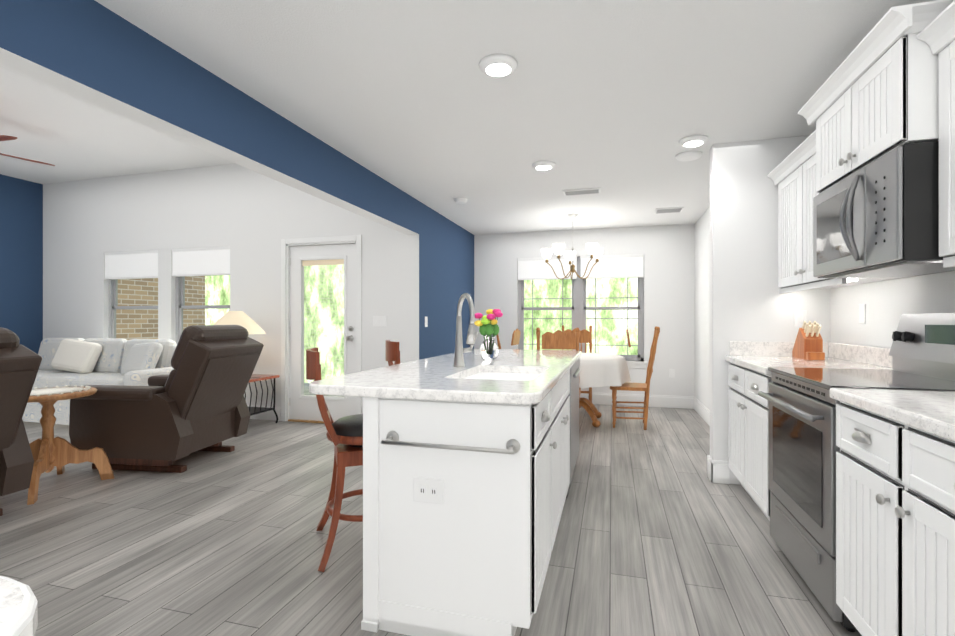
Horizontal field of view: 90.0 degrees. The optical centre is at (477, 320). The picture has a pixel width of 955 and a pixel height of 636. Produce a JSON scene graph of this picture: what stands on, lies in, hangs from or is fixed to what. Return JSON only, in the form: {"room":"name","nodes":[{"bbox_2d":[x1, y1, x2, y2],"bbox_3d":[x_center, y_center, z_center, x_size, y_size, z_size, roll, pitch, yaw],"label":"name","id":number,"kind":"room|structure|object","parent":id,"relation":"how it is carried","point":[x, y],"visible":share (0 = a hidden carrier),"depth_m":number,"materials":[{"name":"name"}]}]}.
{"room":"kitchen","nodes":[
{"label":"kitchen","id":0,"kind":"room"},
{"bbox_2d":[0,576,37,635],"bbox_3d":[-1.190,0.710,0.240,1.526,0.920,0.840,0,0,16],"label":"countertop","id":1,"kind":"structure","parent":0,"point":[18,609],"depth_m":0.42,"materials":[{"name":"white stone"}]},
{"bbox_2d":[0,174,42,353],"bbox_3d":[-6.908,-0.355,3.648,0.120,3.050,6.180,0,0,16],"label":"wall","id":2,"kind":"structure","parent":0,"point":[21,258],"depth_m":6.38,"materials":[{"name":"blue paint"}]},
{"bbox_2d":[0,66,235,183],"bbox_3d":[-4.227,-1.930,2.893,5.750,0.100,6.480,0,0,16],"label":"ceiling","id":3,"kind":"structure","parent":0,"point":[70,137],"depth_m":5.05,"materials":[{"name":"white paint"}]},
{"bbox_2d":[0,135,54,165],"bbox_3d":[-4.615,-1.625,4.246,1.310,0.510,1.350,0,0,16],"label":"ceiling fan","id":4,"kind":"object","parent":3,"relation":"hanging from","point":[4,138],"visible":1,"depth_m":4.53,"materials":[{"name":"brown wood"}]},
{"bbox_2d":[43,164,406,411],"bbox_3d":[-3.424,-0.355,5.949,5.580,3.050,0.140,0,0,16],"label":"wall","id":5,"kind":"structure","parent":0,"point":[251,218],"depth_m":5.82,"materials":[{"name":"white paint"}]},
{"bbox_2d":[104,250,157,338],"bbox_3d":[-4.473,-0.177,6.244,0.920,1.475,0.128,0,0,16],"label":"living room window","id":6,"kind":"structure","parent":5,"relation":"in","point":[142,264],"depth_m":6.23,"materials":[{"name":"white fabric"}]},
{"bbox_2d":[172,246,229,343],"bbox_3d":[-3.395,-0.177,5.940,0.900,1.475,0.128,0,0,16],"label":"living room window","id":7,"kind":"structure","parent":5,"relation":"in","point":[208,261],"depth_m":5.92,"materials":[{"name":"white fabric"}]},
{"bbox_2d":[247,405,280,420],"bbox_3d":[-4.136,1.089,6.069,3.845,0.162,0.016,0,0,16],"label":"baseboard","id":8,"kind":"structure","parent":5,"relation":"attached to","point":[269,415],"depth_m":5.59,"materials":[{"name":"white wood"}]},
{"bbox_2d":[281,235,361,423],"bbox_3d":[-1.760,0.114,5.466,1.039,2.112,0.148,0,0,16],"label":"door frame","id":9,"kind":"structure","parent":5,"relation":"attached to","point":[287,244],"depth_m":5.50,"materials":[{"name":"white wood"}]},
{"bbox_2d":[290,244,354,421],"bbox_3d":[-1.774,0.147,5.433,0.877,2.006,0.120,0,0,16],"label":"patio door","id":10,"kind":"structure","parent":5,"relation":"in","point":[303,406],"depth_m":5.47,"materials":[{"name":"white"}]},
{"bbox_2d":[373,316,386,325],"bbox_3d":[-1.067,0.010,5.208,0.165,0.115,0.009,0,0,16],"label":"light switch","id":11,"kind":"object","parent":5,"relation":"attached to","point":[377,320],"depth_m":5.20,"materials":[{"name":"white plastic"}]},
{"bbox_2d":[0,0,473,361],"bbox_3d":[-1.240,-0.355,3.153,0.140,3.050,8.300,0,0,16],"label":"wall","id":12,"kind":"structure","parent":0,"point":[94,52],"depth_m":2.54,"materials":[{"name":"blue paint"}]},
{"bbox_2d":[425,317,427,326],"bbox_3d":[-0.565,0.017,5.274,0.009,0.115,0.070,0,0,16],"label":"light switch","id":13,"kind":"object","parent":12,"relation":"attached to","point":[426,318],"depth_m":5.27,"materials":[{"name":"white plastic"}]},
{"bbox_2d":[0,389,861,635],"bbox_3d":[-2.226,1.195,3.431,9.410,0.050,8.700,0,0,16],"label":"floor","id":14,"kind":"structure","parent":0,"point":[659,533],"depth_m":2.46,"materials":[{"name":"grey wood"}]},
{"bbox_2d":[0,327,41,515],"bbox_3d":[-3.212,0.605,2.621,1.132,1.130,0.900,0,0,14],"label":"recliner","id":15,"kind":"object","parent":14,"relation":"on","point":[19,365],"visible":1,"depth_m":2.81,"materials":[{"name":"brown leather"}]},
{"bbox_2d":[27,385,114,504],"bbox_3d":[-3.021,0.828,3.358,0.553,0.684,0.553,0,0,16],"label":"pedestal side table","id":16,"kind":"object","parent":14,"relation":"on","point":[50,452],"visible":0.79,"depth_m":3.35,"materials":[{"name":"brown wood"}]},
{"bbox_2d":[22,338,176,424],"bbox_3d":[-4.589,0.697,5.649,2.510,0.947,0.930,0,0,16],"label":"sofa","id":17,"kind":"object","parent":14,"relation":"on","point":[70,362],"visible":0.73,"depth_m":5.50,"materials":[{"name":"beige fabric"}]},
{"bbox_2d":[69,325,263,472],"bbox_3d":[-2.521,0.605,4.008,1.132,1.130,0.900,0,0,8],"label":"recliner","id":18,"kind":"object","parent":14,"relation":"on","point":[193,401],"visible":0.94,"depth_m":3.64,"materials":[{"name":"brown leather"}]},
{"bbox_2d":[245,374,279,422],"bbox_3d":[-2.598,0.882,5.156,0.540,0.585,0.739,0,0,16],"label":"end table","id":19,"kind":"object","parent":14,"relation":"on","point":[254,378],"visible":0.35,"depth_m":5.25,"materials":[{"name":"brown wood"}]},
{"bbox_2d":[213,311,265,333],"bbox_3d":[-2.649,0.259,5.233,0.581,0.718,0.611,0,0,16],"label":"table lamp","id":20,"kind":"object","parent":19,"relation":"on","point":[246,321],"visible":0.54,"depth_m":5.12,"materials":[{"name":"beige fabric"}]},
{"bbox_2d":[306,347,362,571],"bbox_3d":[-0.611,0.666,2.514,0.548,1.032,0.496,0,0,-19],"label":"bar stool","id":21,"kind":"object","parent":14,"relation":"on","point":[344,435],"visible":0.62,"depth_m":2.34,"materials":[{"name":"brown wood"}]},
{"bbox_2d":[385,340,399,365],"bbox_3d":[-0.403,0.666,3.546,0.548,1.032,0.496,0,0,-19],"label":"bar stool","id":22,"kind":"object","parent":14,"relation":"on","point":[392,352],"visible":0.08,"depth_m":3.34,"materials":[{"name":"brown wood"}]},
{"bbox_2d":[361,389,556,635],"bbox_3d":[-0.042,0.730,2.003,0.661,0.880,0.576,0,0,16],"label":"base cabinet","id":23,"kind":"object","parent":14,"relation":"on","point":[470,455],"depth_m":1.74,"materials":[{"name":"white paint"}]},
{"bbox_2d":[309,349,580,408],"bbox_3d":[0.081,0.270,2.911,0.945,0.040,2.430,0,0,16],"label":"countertop","id":24,"kind":"structure","parent":23,"relation":"on","point":[437,378],"depth_m":1.95,"materials":[{"name":"white stone"}]},
{"bbox_2d":[453,293,478,364],"bbox_3d":[-0.059,0.054,2.530,0.161,0.392,0.264,0,0,16],"label":"faucet","id":25,"kind":"object","parent":24,"relation":"on","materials":[{"name":"silver metal"}]},
{"bbox_2d":[474,309,502,359],"bbox_3d":[0.068,0.087,3.051,0.185,0.323,0.173,0,0,16],"label":"vase","id":26,"kind":"object","parent":24,"relation":"on","point":[489,328],"visible":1,"depth_m":3.01,"materials":[{"name":"clear glass"}]},
{"bbox_2d":[469,369,540,380],"bbox_3d":[0.118,0.386,2.313,0.414,0.216,0.644,0,0,16],"label":"sink","id":27,"kind":"object","parent":24,"relation":"in","point":[509,374],"depth_m":2.58,"materials":[{"name":"white ceramic"}]},
{"bbox_2d":[496,329,520,348],"bbox_3d":[0.404,0.620,5.736,0.516,1.103,0.440,0,0,18],"label":"dining chair","id":28,"kind":"object","parent":14,"relation":"on","point":[516,336],"visible":0.08,"depth_m":5.73,"materials":[{"name":"brown wood"}]},
{"bbox_2d":[536,327,580,396],"bbox_3d":[0.811,0.620,4.780,0.440,1.103,0.516,0,0,12],"label":"dining chair","id":29,"kind":"object","parent":14,"relation":"on","point":[558,339],"visible":0.38,"depth_m":4.82,"materials":[{"name":"brown wood"}]},
{"bbox_2d":[557,369,572,530],"bbox_3d":[0.157,0.730,2.643,0.626,0.880,1.047,0,0,16],"label":"base cabinet","id":30,"kind":"object","parent":14,"relation":"on","point":[565,390],"depth_m":2.71,"materials":[{"name":"white paint"}]},
{"bbox_2d":[562,325,591,401],"bbox_3d":[1.306,0.620,6.298,0.440,1.103,0.516,0,0,13],"label":"dining chair","id":31,"kind":"object","parent":14,"relation":"on","point":[585,336],"visible":0.15,"depth_m":6.22,"materials":[{"name":"brown wood"}]},
{"bbox_2d":[573,361,580,472],"bbox_3d":[0.409,0.730,3.537,0.626,0.880,0.966,0,0,16],"label":"dishwasher","id":32,"kind":"object","parent":14,"relation":"on","point":[576,370],"depth_m":3.48,"materials":[{"name":"white metal"}]},
{"bbox_2d":[579,353,630,426],"bbox_3d":[1.138,0.790,5.534,1.227,0.760,1.232,0,0,16],"label":"round dining table","id":33,"kind":"object","parent":14,"relation":"on","point":[599,369],"visible":0.4,"depth_m":5.04,"materials":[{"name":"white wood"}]},
{"bbox_2d":[610,326,659,429],"bbox_3d":[1.742,0.620,5.303,0.516,1.103,0.440,0,0,18],"label":"dining chair","id":34,"kind":"object","parent":14,"relation":"on","point":[629,386],"visible":0.98,"depth_m":5.16,"materials":[{"name":"brown wood"}]},
{"bbox_2d":[725,341,891,520],"bbox_3d":[1.949,0.660,2.881,0.666,1.020,0.942,0,0,16],"label":"base cabinet","id":35,"kind":"object","parent":14,"relation":"on","point":[750,375],"visible":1,"depth_m":2.89,"materials":[{"name":"white paint"}]},
{"bbox_2d":[792,321,824,359],"bbox_3d":[2.138,0.127,3.085,0.100,0.244,0.260,0,0,16],"label":"knife block","id":36,"kind":"object","parent":35,"relation":"on","point":[808,344],"visible":1,"depth_m":3.02,"materials":[{"name":"brown wood"}]},
{"bbox_2d":[758,313,954,631],"bbox_3d":[1.699,0.570,2.066,0.693,1.200,0.756,0,0,16],"label":"range","id":37,"kind":"object","parent":14,"relation":"on","point":[803,448],"visible":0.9,"depth_m":2.04,"materials":[{"name":"silver metal"}]},
{"bbox_2d":[836,404,877,635],"bbox_3d":[1.562,0.730,1.451,0.635,0.880,0.489,0,0,16],"label":"base cabinet","id":38,"kind":"object","parent":14,"relation":"on","point":[856,432],"depth_m":1.61,"materials":[{"name":"white paint"}]},
{"bbox_2d":[878,416,954,635],"bbox_3d":[1.437,0.730,1.007,0.635,0.880,0.726,0,0,16],"label":"base cabinet","id":39,"kind":"object","parent":14,"relation":"on","point":[895,515],"depth_m":1.30,"materials":[{"name":"white paint"}]},
{"bbox_2d":[830,388,954,443],"bbox_3d":[1.199,0.270,0.190,0.651,0.040,3.118,0,0,16],"label":"countertop","id":40,"kind":"structure","parent":39,"relation":"on","point":[932,413],"depth_m":1.43,"materials":[{"name":"white stone"}]},
{"bbox_2d":[95,0,935,234],"bbox_3d":[0.474,-1.320,2.671,3.700,0.100,8.600,0,0,16],"label":"ceiling","id":41,"kind":"structure","parent":0,"point":[615,101],"depth_m":2.56,"materials":[{"name":"white paint"}]},
{"bbox_2d":[454,197,466,203],"bbox_3d":[-0.175,-1.250,5.004,0.140,0.040,0.140,0,0,16],"label":"smoke detector","id":42,"kind":"object","parent":41,"relation":"attached to","point":[460,200],"visible":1,"depth_m":4.96,"materials":[{"name":"white plastic"}]},
{"bbox_2d":[479,54,516,76],"bbox_3d":[0.103,-1.251,2.370,0.190,0.038,0.190,0,0,16],"label":"recessed light","id":43,"kind":"object","parent":41,"relation":"in","point":[497,65],"visible":1,"depth_m":2.33,"materials":[{"name":"white plastic"}]},
{"bbox_2d":[532,160,554,169],"bbox_3d":[0.539,-1.251,3.889,0.190,0.038,0.190,0,0,16],"label":"recessed light","id":44,"kind":"object","parent":41,"relation":"in","point":[543,165],"visible":0.98,"depth_m":3.84,"materials":[{"name":"white plastic"}]},
{"bbox_2d":[541,214,602,279],"bbox_3d":[1.134,-0.882,5.770,0.742,0.775,0.746,0,0,16],"label":"dining chandelier","id":45,"kind":"object","parent":41,"relation":"hanging from","point":[594,251],"visible":1,"depth_m":5.75,"materials":[{"name":"silver metal"}]},
{"bbox_2d":[563,188,600,195],"bbox_3d":[1.026,-1.262,4.697,0.360,0.016,0.160,0,0,16],"label":"ceiling vent","id":46,"kind":"object","parent":41,"relation":"in","point":[582,191],"visible":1,"depth_m":4.66,"materials":[{"name":"white metal"}]},
{"bbox_2d":[654,207,683,213],"bbox_3d":[2.199,-1.262,5.489,0.300,0.016,0.220,0,0,16],"label":"ceiling vent","id":47,"kind":"object","parent":41,"relation":"in","point":[669,210],"visible":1,"depth_m":5.46,"materials":[{"name":"white metal"}]},
{"bbox_2d":[675,150,701,160],"bbox_3d":[1.621,-1.251,3.667,0.190,0.038,0.190,0,0,16],"label":"recessed light","id":48,"kind":"object","parent":41,"relation":"in","point":[692,155],"visible":1,"depth_m":3.62,"materials":[{"name":"white plastic"}]},
{"bbox_2d":[679,135,707,146],"bbox_3d":[1.520,-1.251,3.363,0.190,0.038,0.190,0,0,16],"label":"recessed light","id":49,"kind":"object","parent":41,"relation":"in","point":[693,141],"visible":1,"depth_m":3.32,"materials":[{"name":"white plastic"}]},
{"bbox_2d":[474,224,694,396],"bbox_3d":[1.421,-0.050,6.793,3.290,2.440,0.150,0,0,16],"label":"wall","id":50,"kind":"structure","parent":0,"point":[668,251],"depth_m":6.47,"materials":[{"name":"white paint"}]},
{"bbox_2d":[518,254,646,368],"bbox_3d":[1.434,-0.132,6.766,1.820,1.575,0.175,0,0,16],"label":"dining room window","id":51,"kind":"structure","parent":50,"relation":"in","point":[627,266],"depth_m":6.76,"materials":[{"name":"grey plastic"}]},
{"bbox_2d":[580,392,692,408],"bbox_3d":[1.408,1.089,6.710,3.030,0.162,0.016,0,0,16],"label":"baseboard","id":52,"kind":"structure","parent":50,"relation":"attached to","point":[665,401],"depth_m":6.47,"materials":[{"name":"white wood"}]},
{"bbox_2d":[669,369,674,377],"bbox_3d":[2.598,0.711,6.379,0.070,0.115,0.009,0,0,16],"label":"outlet","id":53,"kind":"object","parent":50,"relation":"attached to","point":[671,371],"depth_m":6.38,"materials":[{"name":"white plastic"}]},
{"bbox_2d":[695,207,709,409],"bbox_3d":[2.527,-0.050,4.871,0.120,2.440,2.950,0,0,16],"label":"wall","id":54,"kind":"structure","parent":0,"point":[702,309],"depth_m":5.76,"materials":[{"name":"white paint"}]},
{"bbox_2d":[693,397,709,425],"bbox_3d":[2.459,1.089,4.880,0.016,0.162,2.930,0,0,16],"label":"baseboard","id":55,"kind":"structure","parent":54,"relation":"attached to","point":[704,412],"depth_m":5.74,"materials":[{"name":"white wood"}]},
{"bbox_2d":[710,135,830,484],"bbox_3d":[2.125,-0.050,3.390,0.850,2.440,0.120,0,0,16],"label":"wall","id":56,"kind":"structure","parent":0,"point":[749,301],"depth_m":3.39,"materials":[{"name":"white paint"}]},
{"bbox_2d":[707,455,728,479],"bbox_3d":[1.886,1.089,3.528,0.346,0.162,0.016,0,0,16],"label":"baseboard","id":57,"kind":"structure","parent":56,"relation":"attached to","point":[717,471],"depth_m":3.43,"materials":[{"name":"white wood"}]},
{"bbox_2d":[795,310,805,326],"bbox_3d":[2.228,-0.010,3.293,0.070,0.115,0.009,0,0,16],"label":"outlet","id":58,"kind":"object","parent":56,"relation":"attached to","point":[800,317],"depth_m":3.29,"materials":[{"name":"white plastic"}]},
{"bbox_2d":[831,271,954,347],"bbox_3d":[1.752,-0.050,0.716,0.120,2.440,5.230,0,0,16],"label":"wall","id":59,"kind":"structure","parent":0,"point":[888,303],"depth_m":2.61,"materials":[{"name":"white paint"}]},
{"bbox_2d":[767,130,912,293],"bbox_3d":[2.086,-0.600,2.844,0.382,0.830,0.940,0,0,16],"label":"upper cabinet","id":60,"kind":"object","parent":59,"relation":"attached to","point":[797,193],"visible":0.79,"depth_m":2.93,"materials":[{"name":"white paint"}]},
{"bbox_2d":[859,304,865,323],"bbox_3d":[2.282,-0.038,2.832,0.006,0.115,0.070,0,0,16],"label":"outlet","id":61,"kind":"object","parent":59,"relation":"attached to","point":[862,307],"depth_m":2.82,"materials":[{"name":"white plastic"}]},
{"bbox_2d":[798,0,953,192],"bbox_3d":[1.806,-0.873,2.036,0.482,0.455,0.880,0,0,16],"label":"upper cabinet","id":62,"kind":"object","parent":59,"relation":"attached to","point":[886,102],"visible":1,"depth_m":1.85,"materials":[{"name":"white paint"}]},
{"bbox_2d":[813,141,954,278],"bbox_3d":[1.799,-0.422,2.038,0.498,0.427,0.754,0,0,16],"label":"over-the-range microwave","id":63,"kind":"object","parent":62,"relation":"attached to","point":[878,218],"visible":1,"depth_m":1.85,"materials":[{"name":"grey metal"}]},
{"bbox_2d":[931,28,954,263],"bbox_3d":[1.629,-0.585,1.114,0.323,0.740,1.103,0,0,16],"label":"upper cabinet","id":64,"kind":"object","parent":59,"relation":"attached to","point":[947,54],"depth_m":1.64,"materials":[{"name":"white paint"}]},
{"label":"outside","id":65,"kind":"structure","parent":0,"visible":0},
{"bbox_2d":[116,276,204,339],"bbox_3d":[-5.538,-0.330,7.537,1.350,3.400,1.690,0,0,16],"label":"brick","id":66,"kind":"object","parent":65,"point":[136,323],"depth_m":7.12,"materials":[{"name":"beige brick"}]},
{"bbox_2d":[205,265,637,382],"bbox_3d":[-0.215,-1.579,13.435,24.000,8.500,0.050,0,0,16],"label":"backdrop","id":67,"kind":"structure","parent":65,"point":[608,331],"depth_m":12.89,"materials":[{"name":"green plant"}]}
]}

